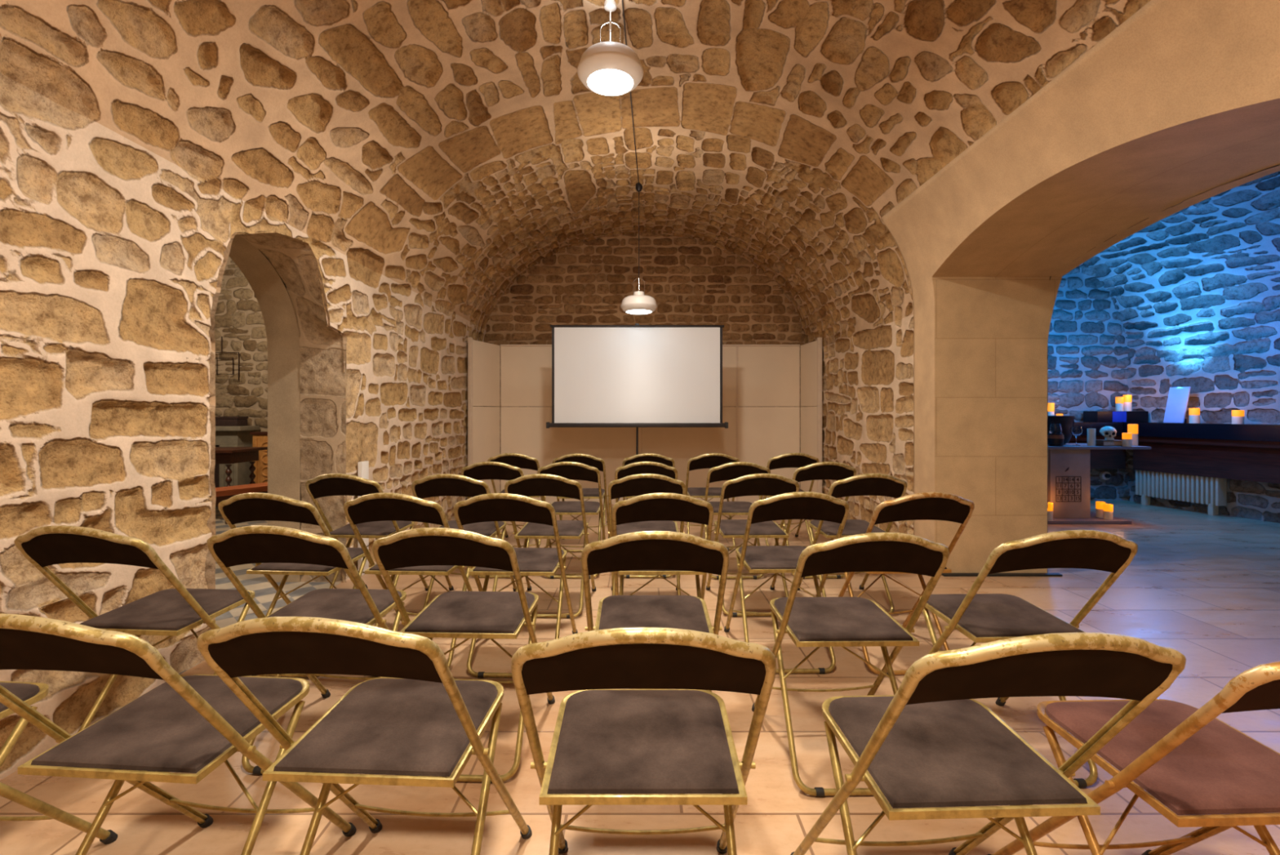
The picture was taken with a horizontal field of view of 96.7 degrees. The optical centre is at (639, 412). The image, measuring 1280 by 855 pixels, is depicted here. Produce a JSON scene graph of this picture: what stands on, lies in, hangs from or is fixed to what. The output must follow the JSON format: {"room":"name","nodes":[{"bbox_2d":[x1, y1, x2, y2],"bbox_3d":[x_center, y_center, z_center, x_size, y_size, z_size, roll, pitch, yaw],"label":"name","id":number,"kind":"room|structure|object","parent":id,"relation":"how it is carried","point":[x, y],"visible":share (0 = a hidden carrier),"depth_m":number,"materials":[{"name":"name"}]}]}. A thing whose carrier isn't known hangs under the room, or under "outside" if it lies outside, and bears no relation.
{"room":"vaulted lecture room","nodes":[
{"label":"vaulted lecture room","id":0,"kind":"room"},
{"bbox_2d":[214,256,267,431],"bbox_3d":[-4.750,-0.450,7.082,4.700,3.200,0.056,0,0,0],"label":"wall","id":1,"kind":"structure","parent":0,"point":[238,317],"depth_m":7.09,"materials":[{"name":"stone"}]},
{"bbox_2d":[215,336,239,380],"bbox_3d":[-5.140,-0.667,7.045,0.350,0.545,0.014,0,0,0],"label":"wall frame","id":2,"kind":"object","parent":1,"relation":"attached to","point":[221,336],"visible":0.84,"depth_m":7.04,"materials":[{"name":"metal"}]},
{"bbox_2d":[0,72,485,779],"bbox_3d":[-2.003,0.047,2.331,0.096,2.206,9.862,0,0,0],"label":"wall","id":3,"kind":"structure","parent":0,"point":[112,251],"depth_m":2.22,"materials":[{"name":"stone"}]},
{"bbox_2d":[204,231,346,630],"bbox_3d":[-2.140,0.064,3.200,0.323,2.172,1.325,0,0,0],"label":"archway","id":4,"kind":"object","parent":3,"relation":"in","point":[322,377],"depth_m":3.84,"materials":[{"name":"stone"}]},
{"bbox_2d":[357,460,368,575],"bbox_3d":[-1.970,0.750,4.050,0.030,0.800,0.100,0,0,0],"label":"cable box","id":5,"kind":"object","parent":3,"relation":"attached to","point":[362,466],"visible":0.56,"depth_m":4.02,"materials":[{"name":"white plastic"}]},
{"bbox_2d":[241,248,301,526],"bbox_3d":[-2.527,-0.450,4.175,0.044,3.200,5.950,0,0,0],"label":"wall","id":6,"kind":"structure","parent":0,"point":[258,249],"depth_m":4.01,"materials":[{"name":"stone"}]},
{"bbox_2d":[228,234,300,582],"bbox_3d":[-2.410,0.065,3.200,0.220,2.170,1.300,0,0,0],"label":"archway","id":7,"kind":"object","parent":6,"relation":"in","point":[273,300],"depth_m":3.85,"materials":[{"name":"paint"}]},
{"bbox_2d":[0,0,1151,346],"bbox_3d":[0.072,-1.535,2.331,4.150,1.569,9.869,0,0,0],"label":"ceiling","id":8,"kind":"structure","parent":0,"point":[447,149],"depth_m":3.43,"materials":[{"name":"stone"}]},
{"bbox_2d":[577,0,643,96],"bbox_3d":[-0.165,-2.052,3.170,0.370,0.453,0.370,0,0,0],"label":"pendant lamp","id":9,"kind":"object","parent":8,"relation":"hanging from","point":[610,68],"visible":1,"depth_m":3.08,"materials":[{"name":"white metal"}]},
{"bbox_2d":[622,0,639,186],"bbox_3d":[-0.053,-2.248,4.400,0.008,0.028,2.602,0,0,2],"label":"cable","id":10,"kind":"object","parent":8,"relation":"attached to","point":[622,0],"visible":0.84,"depth_m":4.14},
{"bbox_2d":[620,182,657,314],"bbox_3d":[-0.010,-1.641,5.700,0.370,1.290,0.370,0,0,0],"label":"pendant lamp","id":11,"kind":"object","parent":8,"relation":"hanging from","point":[638,303],"visible":0.99,"depth_m":5.59,"materials":[{"name":"white metal"}]},
{"bbox_2d":[0,500,1279,854],"bbox_3d":[0.550,1.200,2.750,15.300,0.101,10.900,0,0,0],"label":"floor","id":12,"kind":"structure","parent":0,"point":[1200,585],"depth_m":2.08,"materials":[{"name":"tile"}]},
{"bbox_2d":[0,680,117,844],"bbox_3d":[-1.659,0.742,1.225,0.447,0.830,0.674,0,0,5],"label":"folding chair","id":13,"kind":"object","parent":12,"relation":"on","point":[27,691],"visible":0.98,"depth_m":1.37,"materials":[{"name":"gold metal"}]},
{"bbox_2d":[13,524,268,772],"bbox_3d":[-1.650,0.742,1.970,0.447,0.830,0.674,0,0,4],"label":"folding chair","id":14,"kind":"object","parent":12,"relation":"on","point":[175,611],"visible":0.74,"depth_m":1.83,"materials":[{"name":"gold metal"}]},
{"bbox_2d":[0,613,356,854],"bbox_3d":[-1.026,0.742,1.250,0.447,0.830,0.674,0,0,4],"label":"folding chair","id":15,"kind":"object","parent":12,"relation":"on","point":[182,724],"visible":0.97,"depth_m":1.16,"materials":[{"name":"gold metal"}]},
{"bbox_2d":[214,425,259,487],"bbox_3d":[-5.460,0.657,6.875,1.500,0.985,0.350,0,0,0],"label":"fireplace","id":16,"kind":"object","parent":12,"relation":"on","point":[225,436],"visible":0.14,"depth_m":6.77,"materials":[{"name":"grey stone"}]},
{"bbox_2d":[214,416,248,426],"bbox_3d":[-4.950,0.107,6.850,0.340,0.115,0.190,0,0,0],"label":"storage box","id":17,"kind":"object","parent":16,"relation":"on","point":[220,420],"visible":0.79,"depth_m":6.76,"materials":[{"name":"brown wood"}]},
{"bbox_2d":[215,425,259,431],"bbox_3d":[-5.460,0.193,6.875,1.500,0.055,0.350,0,0,0],"label":"mantel shelf","id":18,"kind":"object","parent":16,"relation":"attached to","point":[247,428],"depth_m":6.70,"materials":[{"name":"grey stone"}]},
{"bbox_2d":[214,446,267,524],"bbox_3d":[-4.630,0.767,6.050,0.980,0.765,0.560,0,0,0],"label":"table","id":19,"kind":"object","parent":12,"relation":"on","point":[224,455],"visible":0.23,"depth_m":5.95,"materials":[{"name":"brown wood"}]},
{"bbox_2d":[215,482,267,506],"bbox_3d":[-3.620,0.915,5.250,0.280,0.470,1.800,0,0,28],"label":"bench","id":20,"kind":"object","parent":12,"relation":"on","point":[223,493],"visible":0.05,"depth_m":5.09,"materials":[{"name":"red wood"}]},
{"bbox_2d":[249,431,267,483],"bbox_3d":[-4.455,0.693,6.855,0.450,0.915,0.070,0,0,0],"label":"carved panel","id":21,"kind":"object","parent":12,"relation":"on","point":[259,438],"visible":0.36,"depth_m":6.84,"materials":[{"name":"orange wood"}]},
{"bbox_2d":[217,492,368,677],"bbox_3d":[-1.538,0.742,2.640,0.447,0.830,0.674,0,0,4],"label":"folding chair","id":22,"kind":"object","parent":12,"relation":"on","point":[252,506],"visible":0.7,"depth_m":2.40,"materials":[{"name":"gold metal"}]},
{"bbox_2d":[206,524,406,774],"bbox_3d":[-1.077,0.742,1.970,0.447,0.830,0.674,0,0,3],"label":"folding chair","id":23,"kind":"object","parent":12,"relation":"on","point":[257,544],"visible":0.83,"depth_m":1.75,"materials":[{"name":"gold metal"}]},
{"bbox_2d":[196,616,532,854],"bbox_3d":[-0.534,0.742,1.236,0.447,0.830,0.674,0,0,3],"label":"folding chair","id":24,"kind":"object","parent":12,"relation":"on","point":[418,722],"visible":1,"depth_m":1.12,"materials":[{"name":"gold metal"}]},
{"bbox_2d":[305,473,428,591],"bbox_3d":[-1.603,0.742,3.370,0.447,0.830,0.674,0,0,4],"label":"folding chair","id":25,"kind":"object","parent":12,"relation":"on","point":[329,484],"visible":0.64,"depth_m":3.15,"materials":[{"name":"gold metal"}]},
{"bbox_2d":[343,492,472,668],"bbox_3d":[-1.017,0.742,2.640,0.447,0.830,0.674,0,0,3],"label":"folding chair","id":26,"kind":"object","parent":12,"relation":"on","point":[382,506],"visible":0.63,"depth_m":2.39,"materials":[{"name":"gold metal"}]},
{"bbox_2d":[371,527,555,782],"bbox_3d":[-0.572,0.742,1.941,0.447,0.830,0.674,0,0,2],"label":"folding chair","id":27,"kind":"object","parent":12,"relation":"on","point":[491,615],"visible":0.82,"depth_m":1.79,"materials":[{"name":"gold metal"}]},
{"bbox_2d":[411,473,515,608],"bbox_3d":[-1.022,0.742,3.351,0.447,0.830,0.674,0,0,2],"label":"folding chair","id":28,"kind":"object","parent":12,"relation":"on","point":[441,484],"visible":0.62,"depth_m":3.09,"materials":[{"name":"gold metal"}]},
{"bbox_2d":[467,337,500,493],"bbox_3d":[-1.854,0.147,6.811,0.048,2.005,0.642,0,0,17],"label":"wall panel","id":29,"kind":"object","parent":12,"relation":"on","point":[483,357],"visible":0.66,"depth_m":6.75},
{"bbox_2d":[461,461,539,577],"bbox_3d":[-0.992,0.742,4.111,0.447,0.830,0.674,0,0,2],"label":"folding chair","id":30,"kind":"object","parent":12,"relation":"on","point":[485,469],"visible":0.53,"depth_m":3.83,"materials":[{"name":"gold metal"}]},
{"bbox_2d":[453,493,577,677],"bbox_3d":[-0.557,0.742,2.631,0.447,0.830,0.674,0,0,2],"label":"folding chair","id":31,"kind":"object","parent":12,"relation":"on","point":[489,507],"visible":0.79,"depth_m":2.45,"materials":[{"name":"gold metal"}]},
{"bbox_2d":[487,453,546,547],"bbox_3d":[-1.027,0.742,4.901,0.447,0.830,0.674,0,0,2],"label":"folding chair","id":32,"kind":"object","parent":12,"relation":"on","point":[520,460],"visible":0.48,"depth_m":4.62,"materials":[{"name":"gold metal"}]},
{"bbox_2d":[504,473,595,617],"bbox_3d":[-0.517,0.742,3.351,0.447,0.830,0.674,0,0,2],"label":"folding chair","id":33,"kind":"object","parent":12,"relation":"on","point":[535,484],"visible":0.72,"depth_m":3.18,"materials":[{"name":"gold metal"}]},
{"bbox_2d":[500,344,641,503],"bbox_3d":[-0.863,0.151,7.129,1.765,1.997,0.042,0,0,0],"label":"wall panel","id":34,"kind":"object","parent":12,"relation":"on","point":[526,370],"visible":0.31,"depth_m":7.12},
{"bbox_2d":[537,461,605,578],"bbox_3d":[-0.478,0.742,4.101,0.447,0.830,0.674,0,0,1],"label":"folding chair","id":35,"kind":"object","parent":12,"relation":"on","point":[567,469],"visible":0.73,"depth_m":3.92,"materials":[{"name":"gold metal"}]},
{"bbox_2d":[551,453,609,551],"bbox_3d":[-0.491,0.742,4.841,0.447,0.830,0.674,0,0,1],"label":"folding chair","id":36,"kind":"object","parent":12,"relation":"on","point":[588,460],"visible":0.52,"depth_m":4.66,"materials":[{"name":"gold metal"}]},
{"bbox_2d":[546,323,728,522],"bbox_3d":[-0.029,0.102,6.135,1.910,2.080,0.556,0,0,0],"label":"projection screen","id":37,"kind":"object","parent":12,"relation":"on","point":[637,375],"visible":0.87,"depth_m":6.00,"materials":[{"name":"white fabric"}]},
{"bbox_2d":[511,626,776,854],"bbox_3d":[0.006,0.739,1.173,0.447,0.836,0.674,0,0,0],"label":"folding chair","id":38,"kind":"object","parent":12,"relation":"on","point":[609,746],"visible":1,"depth_m":1.05,"materials":[{"name":"gold metal"}]},
{"bbox_2d":[614,461,677,577],"bbox_3d":[0.043,0.742,4.111,0.447,0.830,0.674,0,0,0],"label":"folding chair","id":39,"kind":"object","parent":12,"relation":"on","point":[642,467],"visible":0.43,"depth_m":3.82,"materials":[{"name":"gold metal"}]},
{"bbox_2d":[607,473,685,595],"bbox_3d":[0.037,0.742,3.361,0.447,0.830,0.674,0,0,0],"label":"folding chair","id":40,"kind":"object","parent":12,"relation":"on","point":[638,484],"visible":0.62,"depth_m":3.10,"materials":[{"name":"gold metal"}]},
{"bbox_2d":[622,453,675,500],"bbox_3d":[0.070,0.742,4.871,0.447,0.830,0.674,0,0,0],"label":"folding chair","id":41,"kind":"object","parent":12,"relation":"on","point":[653,457],"visible":0.33,"depth_m":4.57,"materials":[{"name":"gold metal"}]},
{"bbox_2d":[581,530,728,691],"bbox_3d":[0.044,0.742,1.896,0.447,0.830,0.674,0,0,0],"label":"folding chair","id":42,"kind":"object","parent":12,"relation":"on","point":[644,549],"visible":0.73,"depth_m":1.65,"materials":[{"name":"gold metal"}]},
{"bbox_2d":[611,492,713,599],"bbox_3d":[0.095,0.742,2.641,0.447,0.830,0.674,0,0,0],"label":"folding chair","id":43,"kind":"object","parent":12,"relation":"on","point":[660,506],"visible":0.62,"depth_m":2.38,"materials":[{"name":"gold metal"}]},
{"bbox_2d":[683,453,739,550],"bbox_3d":[0.596,0.742,4.891,0.447,0.830,0.674,0,0,-1],"label":"folding chair","id":44,"kind":"object","parent":12,"relation":"on","point":[708,460],"visible":0.56,"depth_m":4.64,"materials":[{"name":"gold metal"}]},
{"bbox_2d":[641,344,799,502],"bbox_3d":[1.011,0.151,7.129,1.978,1.997,0.042,0,0,0],"label":"wall panel","id":45,"kind":"object","parent":12,"relation":"on","point":[761,383],"visible":0.41,"depth_m":7.12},
{"bbox_2d":[699,461,770,578],"bbox_3d":[0.664,0.742,4.091,0.447,0.830,0.674,0,0,-1],"label":"folding chair","id":46,"kind":"object","parent":12,"relation":"on","point":[732,470],"visible":0.66,"depth_m":3.86,"materials":[{"name":"gold metal"}]},
{"bbox_2d":[706,473,799,616],"bbox_3d":[0.656,0.742,3.371,0.447,0.830,0.674,0,0,-1],"label":"folding chair","id":47,"kind":"object","parent":12,"relation":"on","point":[755,484],"visible":0.8,"depth_m":3.20,"materials":[{"name":"gold metal"}]},
{"bbox_2d":[724,491,849,673],"bbox_3d":[0.671,0.742,2.671,0.447,0.830,0.674,0,0,-1],"label":"folding chair","id":48,"kind":"object","parent":12,"relation":"on","point":[796,504],"visible":0.8,"depth_m":2.50,"materials":[{"name":"gold metal"}]},
{"bbox_2d":[758,452,818,545],"bbox_3d":[1.254,0.742,4.941,0.447,0.830,0.674,0,0,-2],"label":"folding chair","id":49,"kind":"object","parent":12,"relation":"on","point":[793,460],"visible":0.56,"depth_m":4.67,"materials":[{"name":"gold metal"}]},
{"bbox_2d":[800,337,822,493],"bbox_3d":[2.034,0.147,6.806,0.062,2.005,0.620,0,0,-6],"label":"wall panel","id":50,"kind":"object","parent":12,"relation":"on","point":[811,353],"visible":0.68,"depth_m":6.76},
{"bbox_2d":[774,461,856,578],"bbox_3d":[1.242,0.742,4.101,0.447,0.830,0.674,0,0,-2],"label":"folding chair","id":51,"kind":"object","parent":12,"relation":"on","point":[832,470],"visible":0.52,"depth_m":3.83,"materials":[{"name":"gold metal"}]},
{"bbox_2d":[751,532,949,796],"bbox_3d":[0.661,0.742,1.876,0.447,0.830,0.674,0,0,-1],"label":"folding chair","id":52,"kind":"object","parent":12,"relation":"on","point":[818,622],"visible":0.84,"depth_m":1.74,"materials":[{"name":"gold metal"}]},
{"bbox_2d":[797,473,907,614],"bbox_3d":[1.242,0.742,3.371,0.447,0.830,0.674,0,0,-2],"label":"folding chair","id":53,"kind":"object","parent":12,"relation":"on","point":[866,484],"visible":0.78,"depth_m":3.13,"materials":[{"name":"gold metal"}]},
{"bbox_2d":[838,491,974,675],"bbox_3d":[1.187,0.742,2.660,0.447,0.830,0.674,0,0,-3],"label":"folding chair","id":54,"kind":"object","parent":12,"relation":"on","point":[933,505],"visible":0.65,"depth_m":2.40,"materials":[{"name":"gold metal"}]},
{"bbox_2d":[790,631,1186,854],"bbox_3d":[0.614,0.736,1.136,0.447,0.843,0.674,0,0,-2],"label":"folding chair","id":55,"kind":"object","parent":12,"relation":"on","point":[926,744],"visible":1,"depth_m":1.01,"materials":[{"name":"gold metal"}]},
{"bbox_2d":[919,529,1137,787],"bbox_3d":[1.220,0.742,1.911,0.447,0.830,0.674,0,0,-2],"label":"folding chair","id":56,"kind":"object","parent":12,"relation":"on","point":[987,617],"visible":0.84,"depth_m":1.76,"materials":[{"name":"gold metal"}]},
{"bbox_2d":[1047,443,1151,524],"bbox_3d":[4.530,0.755,6.220,1.640,0.790,0.760,0,0,0],"label":"pedestal table","id":57,"kind":"object","parent":12,"relation":"on","point":[1068,473],"visible":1,"depth_m":5.98,"materials":[{"name":"beige wood"}]},
{"bbox_2d":[1047,501,1053,519],"bbox_3d":[4.234,1.022,5.905,0.088,0.187,0.088,0,0,0],"label":"candle","id":58,"kind":"object","parent":57,"relation":"on","point":[1050,508],"visible":0.49,"depth_m":5.86,"materials":[{"name":"beige wax"}]},
{"bbox_2d":[1047,432,1064,446],"bbox_3d":[4.442,0.292,6.080,0.151,0.136,0.151,0,0,0],"label":"barrel","id":59,"kind":"object","parent":57,"relation":"on","point":[1053,439],"visible":0.94,"depth_m":6.03,"materials":[{"name":"wood"}]},
{"bbox_2d":[1048,423,1062,433],"bbox_3d":[4.442,0.172,6.080,0.110,0.103,0.110,0,0,0],"label":"tumbler","id":60,"kind":"object","parent":59,"relation":"on","point":[1054,428],"visible":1,"depth_m":6.04,"materials":[{"name":"clear glass"}]},
{"bbox_2d":[1047,415,1075,444],"bbox_3d":[4.668,0.199,6.420,0.378,0.322,0.378,0,0,39],"label":"pot","id":61,"kind":"object","parent":57,"relation":"on","point":[1066,422],"visible":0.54,"depth_m":6.26,"materials":[{"name":"black metal"}]},
{"bbox_2d":[1070,426,1082,445],"bbox_3d":[4.726,0.258,6.160,0.110,0.205,0.110,0,0,0],"label":"wine glass","id":62,"kind":"object","parent":57,"relation":"on","point":[1076,431],"visible":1,"depth_m":6.13,"materials":[{"name":"clear glass"}]},
{"bbox_2d":[1087,428,1095,445],"bbox_3d":[4.857,0.261,6.120,0.073,0.198,0.073,0,0,0],"label":"candle","id":63,"kind":"object","parent":57,"relation":"on","point":[1091,432],"visible":0.93,"depth_m":6.09,"materials":[{"name":"beige wax"}]},
{"bbox_2d":[1095,500,1105,517],"bbox_3d":[4.899,1.029,6.050,0.082,0.172,0.082,0,0,0],"label":"candle","id":64,"kind":"object","parent":57,"relation":"on","point":[1099,504],"visible":0.88,"depth_m":6.03,"materials":[{"name":"beige wax"}]},
{"bbox_2d":[1102,502,1113,519],"bbox_3d":[4.881,1.032,5.930,0.080,0.166,0.080,0,0,0],"label":"candle","id":65,"kind":"object","parent":57,"relation":"on","point":[1108,508],"visible":1,"depth_m":5.90,"materials":[{"name":"beige wax"}]},
{"bbox_2d":[1095,439,1121,445],"bbox_3d":[5.038,0.330,6.120,0.259,0.060,0.184,0,0,0],"label":"book","id":66,"kind":"object","parent":57,"relation":"on","point":[1098,442],"visible":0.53,"depth_m":6.04,"materials":[{"name":"brown paper"}]},
{"bbox_2d":[1099,426,1116,439],"bbox_3d":[5.019,0.224,6.100,0.146,0.149,0.180,0,0,24],"label":"skull","id":67,"kind":"object","parent":66,"relation":"on","point":[1108,432],"visible":1,"depth_m":6.04},
{"bbox_2d":[1121,431,1132,446],"bbox_3d":[5.124,0.284,5.985,0.081,0.151,0.081,0,0,0],"label":"candle","id":68,"kind":"object","parent":57,"relation":"on","point":[1126,437],"visible":1,"depth_m":5.96,"materials":[{"name":"beige wax"}]},
{"bbox_2d":[1127,423,1137,445],"bbox_3d":[5.372,0.240,6.200,0.088,0.239,0.088,0,0,0],"label":"candle","id":69,"kind":"object","parent":57,"relation":"on","point":[1131,428],"visible":0.8,"depth_m":6.16,"materials":[{"name":"beige wax"}]},
{"bbox_2d":[986,660,1279,854],"bbox_3d":[1.107,0.742,1.129,0.447,0.830,0.674,0,0,-2],"label":"folding chair","id":70,"kind":"object","parent":12,"relation":"on","point":[1192,761],"visible":0.97,"depth_m":1.10,"materials":[{"name":"gold metal"}]},
{"bbox_2d":[1135,469,1226,515],"bbox_3d":[6.359,0.935,6.719,0.125,0.430,0.887,0,0,-10],"label":"radiator","id":71,"kind":"object","parent":12,"relation":"on","point":[1211,491],"visible":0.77,"depth_m":6.61,"materials":[{"name":"white metal"}]},
{"bbox_2d":[483,231,805,406],"bbox_3d":[0.050,-0.650,7.243,4.400,3.600,0.046,0,0,0],"label":"wall","id":72,"kind":"structure","parent":0,"point":[691,282],"depth_m":7.25,"materials":[{"name":"stone"}]},
{"bbox_2d":[811,314,913,534],"bbox_3d":[2.122,0.200,2.331,0.074,1.900,9.863,0,0,0],"label":"wall","id":73,"kind":"structure","parent":0,"point":[868,377],"depth_m":5.19,"materials":[{"name":"stone"}]},
{"bbox_2d":[941,572,1062,576],"bbox_3d":[2.545,1.143,4.006,0.830,0.013,0.043,0,0,0],"label":"trim","id":74,"kind":"structure","parent":73,"relation":"attached to","point":[946,574],"depth_m":3.99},
{"bbox_2d":[880,0,1279,542],"bbox_3d":[1.993,-0.165,2.850,0.314,2.630,2.980,0,0,0],"label":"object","id":75,"kind":"structure","parent":73,"relation":"attached to","point":[1171,63],"depth_m":2.48,"materials":[{"name":"paint"}]},
{"bbox_2d":[1048,262,1130,500],"bbox_3d":[4.700,-0.600,7.399,3.800,3.500,0.055,0,0,0],"label":"wall","id":76,"kind":"structure","parent":0,"point":[1088,360],"depth_m":7.41,"materials":[{"name":"grey stone"}]},
{"bbox_2d":[1066,422,1125,468],"bbox_3d":[4.570,0.423,7.260,3.240,0.594,0.320,0,0,0],"label":"wall ledge","id":77,"kind":"object","parent":76,"relation":"attached to","point":[1100,458],"visible":0.22,"depth_m":7.25,"materials":[{"name":"brown wood"}]},
{"bbox_2d":[1047,402,1054,415],"bbox_3d":[5.207,-0.001,7.220,0.087,0.252,0.087,0,0,0],"label":"candle","id":78,"kind":"object","parent":77,"relation":"on","point":[1051,406],"visible":0.63,"depth_m":7.18,"materials":[{"name":"beige wax"}]},
{"bbox_2d":[1083,411,1148,422],"bbox_3d":[6.046,0.056,7.233,0.638,0.139,0.234,0,0,0],"label":"display box","id":79,"kind":"object","parent":77,"relation":"on","point":[1088,416],"visible":0.97,"depth_m":7.12,"materials":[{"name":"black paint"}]},
{"bbox_2d":[1115,395,1124,410],"bbox_3d":[6.037,-0.108,7.160,0.081,0.186,0.081,0,0,0],"label":"candle","id":80,"kind":"object","parent":79,"relation":"on","point":[1119,401],"visible":1,"depth_m":7.13,"materials":[{"name":"beige wax"}]},
{"bbox_2d":[1123,395,1132,410],"bbox_3d":[6.144,-0.121,7.170,0.087,0.212,0.087,0,0,0],"label":"candle","id":81,"kind":"object","parent":79,"relation":"on","point":[1127,398],"visible":0.96,"depth_m":7.14,"materials":[{"name":"beige wax"}]},
{"bbox_2d":[1099,471,1111,479],"bbox_3d":[6.037,0.821,7.367,0.110,0.110,0.085,0,0,0],"label":"wall socket","id":82,"kind":"object","parent":76,"relation":"attached to","point":[1105,475],"visible":1,"depth_m":7.36,"materials":[{"name":"white plastic"}]},
{"bbox_2d":[1047,164,1279,521],"bbox_3d":[2.956,-0.097,3.835,0.209,2.494,7.270,0,0,0],"label":"wall partition","id":83,"kind":"structure","parent":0,"point":[1279,164],"depth_m":3.70,"materials":[{"name":"beige paint"}]},
{"bbox_2d":[932,97,1279,572],"bbox_3d":[2.535,-0.003,2.850,1.043,2.305,2.360,0,0,0],"label":"archway","id":84,"kind":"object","parent":83,"relation":"attached to","point":[995,295],"depth_m":4.03,"materials":[{"name":"paint"}]},
{"bbox_2d":[1083,170,1279,354],"bbox_3d":[5.306,-1.550,3.835,4.675,1.600,7.353,0,0,0],"label":"vault","id":85,"kind":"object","parent":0,"point":[1206,273],"visible":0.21,"depth_m":6.29,"materials":[{"name":"grey stone"}]},
{"bbox_2d":[1126,339,1279,522],"bbox_3d":[6.997,0.200,3.839,0.061,1.900,7.379,0,0,-10],"label":"wall","id":86,"kind":"structure","parent":0,"point":[1222,380],"depth_m":6.38,"materials":[{"name":"grey stone"}]},
{"bbox_2d":[1123,422,1279,483],"bbox_3d":[6.663,0.422,4.675,0.384,0.595,5.091,0,0,-10],"label":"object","id":87,"kind":"object","parent":86,"relation":"attached to","point":[1240,451],"visible":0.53,"depth_m":6.26,"materials":[{"name":"brown wood"}]},
{"bbox_2d":[1163,386,1191,422],"bbox_3d":[6.313,-0.086,6.689,0.070,0.420,0.250,0,0,-10],"label":"leaning slab","id":88,"kind":"object","parent":87,"relation":"on","point":[1178,397],"visible":1,"depth_m":6.68,"materials":[{"name":"white metal"}]},
{"bbox_2d":[1188,408,1199,422],"bbox_3d":[6.306,0.034,6.470,0.092,0.180,0.092,0,0,0],"label":"candle","id":89,"kind":"object","parent":87,"relation":"on","point":[1193,413],"visible":0.91,"depth_m":6.44,"materials":[{"name":"beige wax"}]},
{"bbox_2d":[1231,408,1244,423],"bbox_3d":[6.361,0.046,6.050,0.094,0.155,0.094,0,0,0],"label":"candle","id":90,"kind":"object","parent":87,"relation":"on","point":[1237,415],"visible":0.93,"depth_m":6.02,"materials":[{"name":"beige wax"}]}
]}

